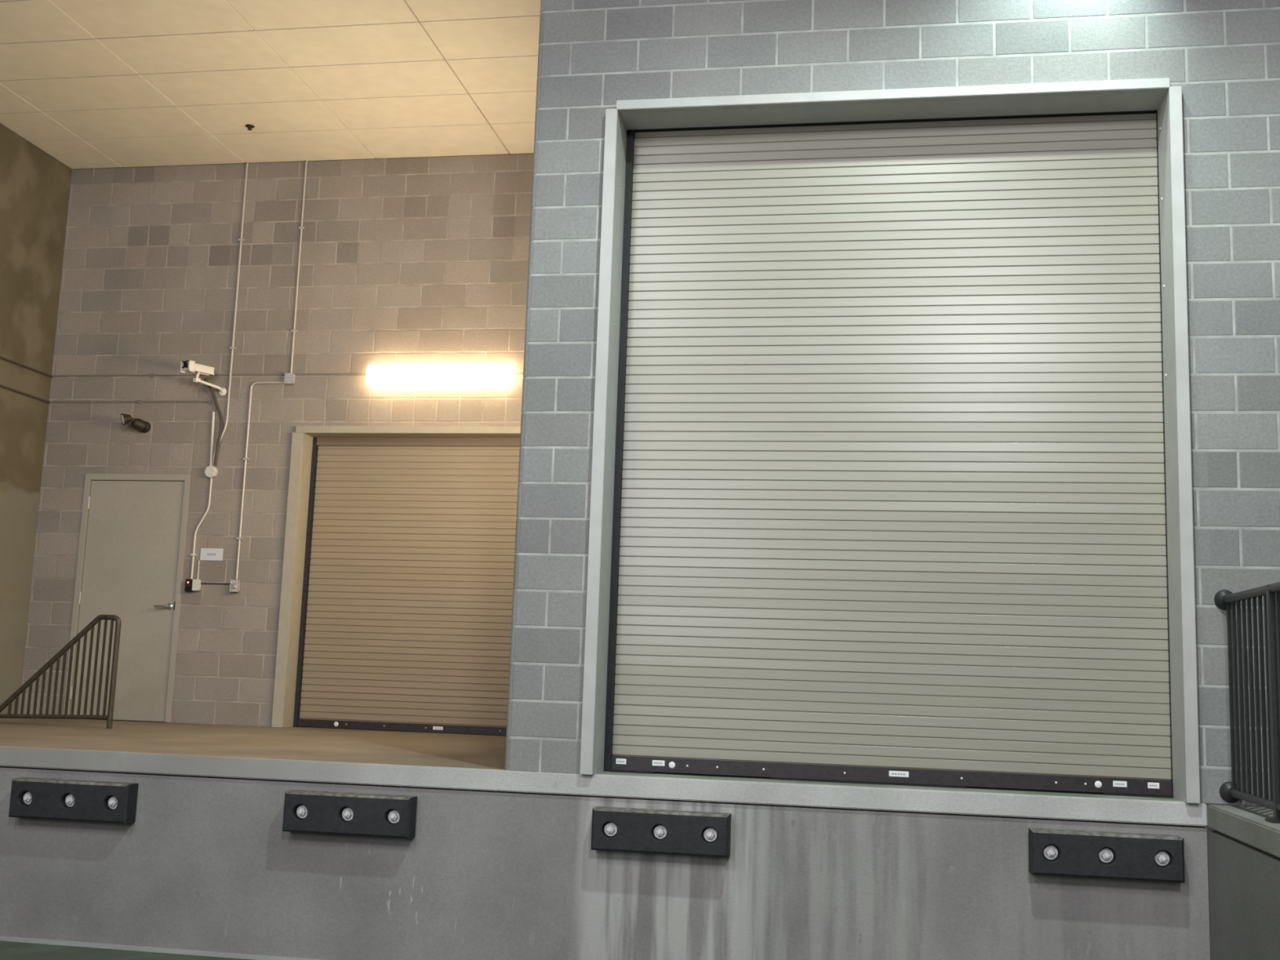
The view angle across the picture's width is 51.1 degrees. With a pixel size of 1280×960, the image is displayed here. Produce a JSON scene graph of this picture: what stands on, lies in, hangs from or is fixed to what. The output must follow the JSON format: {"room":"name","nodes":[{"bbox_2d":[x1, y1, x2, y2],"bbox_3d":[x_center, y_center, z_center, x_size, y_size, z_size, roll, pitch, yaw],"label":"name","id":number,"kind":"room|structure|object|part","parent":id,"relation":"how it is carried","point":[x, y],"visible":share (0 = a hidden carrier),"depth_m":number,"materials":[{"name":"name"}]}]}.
{"room":"loading dock","nodes":[
{"label":"loading dock","id":0,"kind":"room"},
{"bbox_2d":[0,123,71,714],"bbox_3d":[-6.299,-1.288,7.731,0.300,7.620,9.955,0,-8,10],"label":"wall","id":1,"kind":"structure","parent":0,"point":[35,185],"depth_m":11.80,"materials":[{"name":"paint"}]},
{"bbox_2d":[0,384,50,403],"bbox_3d":[-5.919,-1.186,8.981,0.020,0.020,6.551,0,-8,10],"label":"conduit","id":2,"kind":"object","parent":1,"relation":"attached to","point":[1,385],"visible":1,"depth_m":11.81,"materials":[{"name":"grey metal"}]},
{"bbox_2d":[0,355,53,377],"bbox_3d":[-5.911,-1.424,9.016,0.020,0.020,6.551,0,-8,10],"label":"conduit","id":3,"kind":"object","parent":1,"relation":"attached to","point":[1,357],"visible":1,"depth_m":11.81,"materials":[{"name":"grey metal"}]},
{"bbox_2d":[0,940,252,959],"bbox_3d":[-5.073,1.647,0.070,34.000,0.300,16.300,0,-8,10],"label":"ground","id":4,"kind":"structure","parent":0,"point":[9,950],"depth_m":7.44,"materials":[{"name":"concrete"}]},
{"bbox_2d":[0,0,540,168],"bbox_3d":[-2.925,-3.225,10.388,5.400,0.200,4.205,0,-8,10],"label":"ceiling","id":5,"kind":"structure","parent":0,"point":[91,84],"depth_m":10.41,"materials":[{"name":"white tile"}]},
{"bbox_2d":[245,124,254,130],"bbox_3d":[-3.304,-2.983,11.343,0.076,0.032,0.076,0,-8,10],"label":"ceiling fitting","id":6,"kind":"object","parent":5,"relation":"attached to","point":[249,126],"visible":1,"depth_m":11.33,"materials":[{"name":"brown metal"}]},
{"bbox_2d":[17,153,533,727],"bbox_3d":[-2.692,-0.358,11.866,5.400,5.030,0.402,0,-8,10],"label":"wall","id":7,"kind":"structure","parent":0,"point":[404,260],"depth_m":11.87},
{"bbox_2d":[62,473,191,722],"bbox_3d":[-4.497,1.021,11.798,1.014,2.160,0.180,0,-8,10],"label":"door","id":8,"kind":"structure","parent":7,"relation":"in","point":[131,557],"depth_m":11.78,"materials":[{"name":"paint"}]},
{"bbox_3d":[-4.151,1.098,11.667,0.149,0.056,0.064,0,-8,10],"label":"lever handle","id":9,"kind":"part","parent":8,"relation":"part of","materials":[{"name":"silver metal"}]},
{"bbox_2d":[49,399,212,404],"bbox_3d":[-4.585,-0.702,12.032,1.592,0.040,0.016,0,-8,10],"label":"conduit","id":10,"kind":"object","parent":7,"relation":"attached to","point":[139,401],"visible":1,"depth_m":12.00,"materials":[{"name":"metal"}]},
{"bbox_2d":[120,413,151,432],"bbox_3d":[-4.481,-0.504,11.884,0.124,0.137,0.274,-5,-11,40],"label":"light","id":11,"kind":"object","parent":7,"relation":"attached to","point":[137,424],"visible":1,"depth_m":11.85,"materials":[{"name":"brown metal"}]},
{"bbox_2d":[52,373,284,377],"bbox_3d":[-4.238,-0.939,12.007,2.280,0.040,0.016,0,-8,10],"label":"conduit","id":12,"kind":"object","parent":7,"relation":"attached to","point":[152,375],"visible":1,"depth_m":12.03,"materials":[{"name":"metal"}]},
{"bbox_2d":[184,578,193,591],"bbox_3d":[-3.924,0.917,11.661,0.068,0.110,0.039,0,-8,10],"label":"card reader","id":13,"kind":"object","parent":7,"relation":"attached to","point":[188,582],"visible":1,"depth_m":11.65,"materials":[{"name":"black plastic"}]},
{"bbox_2d":[191,579,201,591],"bbox_3d":[-3.852,0.913,11.644,0.064,0.098,0.048,0,-8,10],"label":"switch box","id":14,"kind":"object","parent":7,"relation":"attached to","point":[196,585],"visible":1,"depth_m":11.62,"materials":[{"name":"metal"}]},
{"bbox_2d":[196,560,199,579],"bbox_3d":[-3.851,0.787,11.681,0.010,0.168,0.010,0,-8,10],"label":"conduit","id":15,"kind":"object","parent":7,"relation":"attached to","point":[198,561],"visible":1,"depth_m":11.68,"materials":[{"name":"white metal"}]},
{"bbox_2d":[191,477,212,578],"bbox_3d":[-3.846,0.424,11.731,0.141,0.895,0.022,0,-8,10],"label":"conduit","id":16,"kind":"object","parent":7,"relation":"attached to","point":[193,554],"visible":1,"depth_m":11.73,"materials":[{"name":"white metal"}]},
{"bbox_2d":[179,360,226,395],"bbox_3d":[-3.829,-0.889,11.748,0.134,0.231,0.440,-3,-10,30],"label":"security camera","id":17,"kind":"object","parent":7,"relation":"attached to","point":[185,366],"visible":1,"depth_m":11.69,"materials":[{"name":"white plastic"}]},
{"bbox_3d":[-3.779,-0.862,11.790,0.049,0.144,0.288,-5,-11,40],"label":"bracket arm","id":18,"kind":"part","parent":17,"relation":"part of"},
{"bbox_3d":[-3.704,-0.783,11.892,0.072,0.072,0.014,0,-8,10],"label":"mount plate","id":19,"kind":"part","parent":17,"relation":"part of","materials":[{"name":"white plastic"}]},
{"bbox_2d":[204,465,217,477],"bbox_3d":[-3.770,-0.072,11.778,0.112,0.112,0.049,0,-8,10],"label":"junction box","id":20,"kind":"object","parent":7,"relation":"attached to","point":[211,471],"visible":1,"depth_m":11.76,"materials":[{"name":"metal"}]},
{"bbox_2d":[200,548,223,560],"bbox_3d":[-3.737,0.649,11.686,0.210,0.105,0.005,0,-8,10],"label":"wall sign","id":21,"kind":"object","parent":7,"relation":"attached to","point":[212,554],"visible":1,"depth_m":11.68,"materials":[{"name":"grey plastic"}]},
{"bbox_2d":[209,411,215,465],"bbox_3d":[-3.778,-0.363,11.834,0.040,0.485,0.025,0,-8,10],"label":"conduit","id":22,"kind":"object","parent":7,"relation":"attached to","point":[213,412],"visible":1,"depth_m":11.83,"materials":[{"name":"white metal"}]},
{"bbox_2d":[204,378,222,465],"bbox_3d":[-3.781,-0.508,11.813,0.188,0.762,0.091,6,-9,-24],"label":"cable","id":23,"kind":"object","parent":7,"relation":"attached to","point":[205,380],"visible":1,"depth_m":11.81,"materials":[{"name":"black rubber"}]},
{"bbox_2d":[200,582,230,584],"bbox_3d":[-3.677,0.899,11.633,0.290,0.012,0.012,0,-8,10],"label":"conduit","id":24,"kind":"object","parent":7,"relation":"attached to","point":[201,582],"visible":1,"depth_m":11.62,"materials":[{"name":"grey metal"}]},
{"bbox_2d":[212,162,248,466],"bbox_3d":[-3.656,-1.504,11.987,0.130,2.790,0.026,0,-8,10],"label":"conduit","id":25,"kind":"object","parent":7,"relation":"attached to","point":[241,239],"visible":1,"depth_m":11.98,"materials":[{"name":"metal"}]},
{"bbox_2d":[229,579,240,591],"bbox_3d":[-3.500,0.916,11.577,0.078,0.104,0.059,0,-8,10],"label":"switch box","id":26,"kind":"object","parent":7,"relation":"attached to","point":[234,586],"visible":1,"depth_m":11.56,"materials":[{"name":"metal"}]},
{"bbox_2d":[235,381,284,579],"bbox_3d":[-3.316,-0.004,11.702,0.350,1.750,0.026,0,-8,10],"label":"conduit","id":27,"kind":"object","parent":7,"relation":"attached to","point":[246,459],"visible":1,"depth_m":11.74,"materials":[{"name":"metal"}]},
{"bbox_2d":[284,373,295,384],"bbox_3d":[-3.078,-0.890,11.780,0.084,0.094,0.051,0,-8,10],"label":"junction box","id":28,"kind":"object","parent":7,"relation":"attached to","point":[290,378],"visible":1,"depth_m":11.76,"materials":[{"name":"metal"}]},
{"bbox_2d":[289,160,307,373],"bbox_3d":[-3.041,-1.906,11.942,0.047,1.966,0.024,0,-8,10],"label":"conduit","id":29,"kind":"object","parent":7,"relation":"attached to","point":[301,228],"visible":1,"depth_m":11.93,"materials":[{"name":"metal"}]},
{"bbox_2d":[295,373,366,375],"bbox_3d":[-2.692,-0.926,11.737,0.691,0.012,0.012,0,-8,10],"label":"conduit","id":30,"kind":"object","parent":7,"relation":"attached to","point":[359,373],"visible":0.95,"depth_m":11.73,"materials":[{"name":"metal"}]},
{"bbox_2d":[271,426,520,735],"bbox_3d":[-1.747,0.827,11.420,2.645,2.619,0.285,0,-8,10],"label":"door","id":31,"kind":"structure","parent":7,"relation":"in","point":[396,602],"depth_m":11.56,"materials":[{"name":"beige paint"}]},
{"bbox_2d":[365,363,512,386],"bbox_3d":[-1.726,-0.905,11.517,1.283,0.192,0.110,0,-8,10],"label":"wall lamp","id":32,"kind":"object","parent":7,"relation":"attached to","point":[440,374],"visible":1,"depth_m":11.46,"materials":[{"name":"white plastic"}]},
{"bbox_2d":[0,718,614,769],"bbox_3d":[-3.057,1.934,9.887,5.400,0.098,4.110,0,-8,10],"label":"floor","id":33,"kind":"structure","parent":0,"point":[294,743],"depth_m":9.20,"materials":[{"name":"concrete"}]},
{"bbox_2d":[0,614,121,728],"bbox_3d":[-4.563,1.472,10.423,1.070,0.867,0.041,0,-8,10],"label":"stair railing","id":34,"kind":"object","parent":33,"relation":"on","point":[98,619],"visible":1,"depth_m":10.38,"materials":[{"name":"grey metal"}]},
{"bbox_3d":[-4.558,1.831,10.368,0.996,0.059,0.032,0,-8,10],"label":"rail","id":35,"kind":"part","parent":34,"relation":"part of","materials":[{"name":"brown metal"}]},
{"bbox_3d":[-4.112,1.476,10.344,0.156,0.867,0.041,0,-8,10],"label":"post","id":36,"kind":"part","parent":34,"relation":"part of","materials":[{"name":"brown metal"}]},
{"bbox_2d":[0,0,1279,959],"bbox_3d":[0.233,-0.850,9.404,12.000,8.272,3.558,0,-8,10],"label":"wall","id":37,"kind":"structure","parent":0,"point":[204,863],"depth_m":7.36,"materials":[{"name":"concrete"}]},
{"bbox_2d":[8,777,138,823],"bbox_3d":[-3.272,1.847,7.729,0.735,0.218,0.116,0,-8,10],"label":"bumper cover","id":38,"kind":"object","parent":37,"relation":"attached to","point":[92,801],"visible":1,"depth_m":7.68,"materials":[{"name":"rubber"}]},
{"bbox_2d":[0,935,321,959],"bbox_3d":[-1.645,2.659,7.368,9.060,0.023,0.040,0,-8,10],"label":"trim","id":39,"kind":"structure","parent":37,"relation":"attached to","point":[100,945],"depth_m":7.57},
{"bbox_2d":[282,789,417,838],"bbox_3d":[-1.613,1.854,7.441,0.735,0.218,0.116,0,-8,10],"label":"bumper cover","id":40,"kind":"object","parent":37,"relation":"attached to","point":[386,815],"visible":1,"depth_m":7.39,"materials":[{"name":"rubber"}]},
{"bbox_2d":[0,746,1207,826],"bbox_3d":[-1.606,1.651,7.543,9.060,0.112,0.062,0,-8,10],"label":"trim","id":41,"kind":"structure","parent":37,"relation":"on","point":[1032,806],"depth_m":7.24,"materials":[{"name":"metal"}]},
{"bbox_2d":[591,806,731,857],"bbox_3d":[0.111,1.874,7.139,0.735,0.218,0.116,0,-8,10],"label":"bumper cover","id":42,"kind":"object","parent":37,"relation":"attached to","point":[655,831],"visible":1,"depth_m":7.09,"materials":[{"name":"rubber"}]},
{"bbox_2d":[596,771,1182,801],"bbox_3d":[1.321,1.728,7.438,3.065,0.101,0.755,0,-8,10],"label":"trim","id":43,"kind":"structure","parent":37,"relation":"attached to","point":[671,775],"depth_m":7.16,"materials":[{"name":"metal"}]},
{"bbox_2d":[579,77,1199,803],"bbox_3d":[1.338,-0.271,7.454,3.182,3.859,0.395,0,-8,10],"label":"door","id":44,"kind":"structure","parent":37,"relation":"in","point":[891,468],"depth_m":7.57,"materials":[{"name":"paint"}]},
{"bbox_2d":[1028,827,1185,883],"bbox_3d":[2.345,1.889,6.749,0.735,0.218,0.116,0,-8,10],"label":"bumper cover","id":45,"kind":"object","parent":37,"relation":"attached to","point":[1051,851],"visible":1,"depth_m":6.70,"materials":[{"name":"rubber"}]},
{"bbox_2d":[1208,830,1279,959],"bbox_3d":[3.817,1.942,3.718,2.935,1.159,5.500,0,-8,10],"label":"wall","id":46,"kind":"structure","parent":0,"point":[1244,878],"depth_m":6.10,"materials":[{"name":"concrete"}]},
{"bbox_2d":[1206,804,1279,857],"bbox_3d":[3.836,1.310,3.810,2.940,0.136,5.500,0,-8,10],"label":"trim","id":47,"kind":"structure","parent":46,"relation":"on","point":[1248,825],"depth_m":6.14,"materials":[{"name":"grey concrete"}]},
{"bbox_2d":[1213,582,1279,823],"bbox_3d":[2.779,0.919,5.615,0.104,1.082,2.447,0,-8,10],"label":"guard railing","id":48,"kind":"object","parent":47,"relation":"on","point":[1230,792],"visible":1,"depth_m":6.31,"materials":[{"name":"black metal"}]},
{"bbox_3d":[2.799,0.439,5.705,0.045,0.045,2.388,0,-8,10],"label":"rail","id":49,"kind":"part","parent":48,"relation":"part of","materials":[{"name":"black metal"}]},
{"bbox_3d":[2.767,1.393,5.567,0.040,0.040,2.388,0,-8,10],"label":"rail","id":50,"kind":"part","parent":48,"relation":"part of","materials":[{"name":"black metal"}]},
{"bbox_3d":[2.844,0.993,5.989,0.100,1.048,0.100,0,-8,10],"label":"post","id":51,"kind":"part","parent":48,"relation":"part of","materials":[{"name":"black metal"}]}
]}

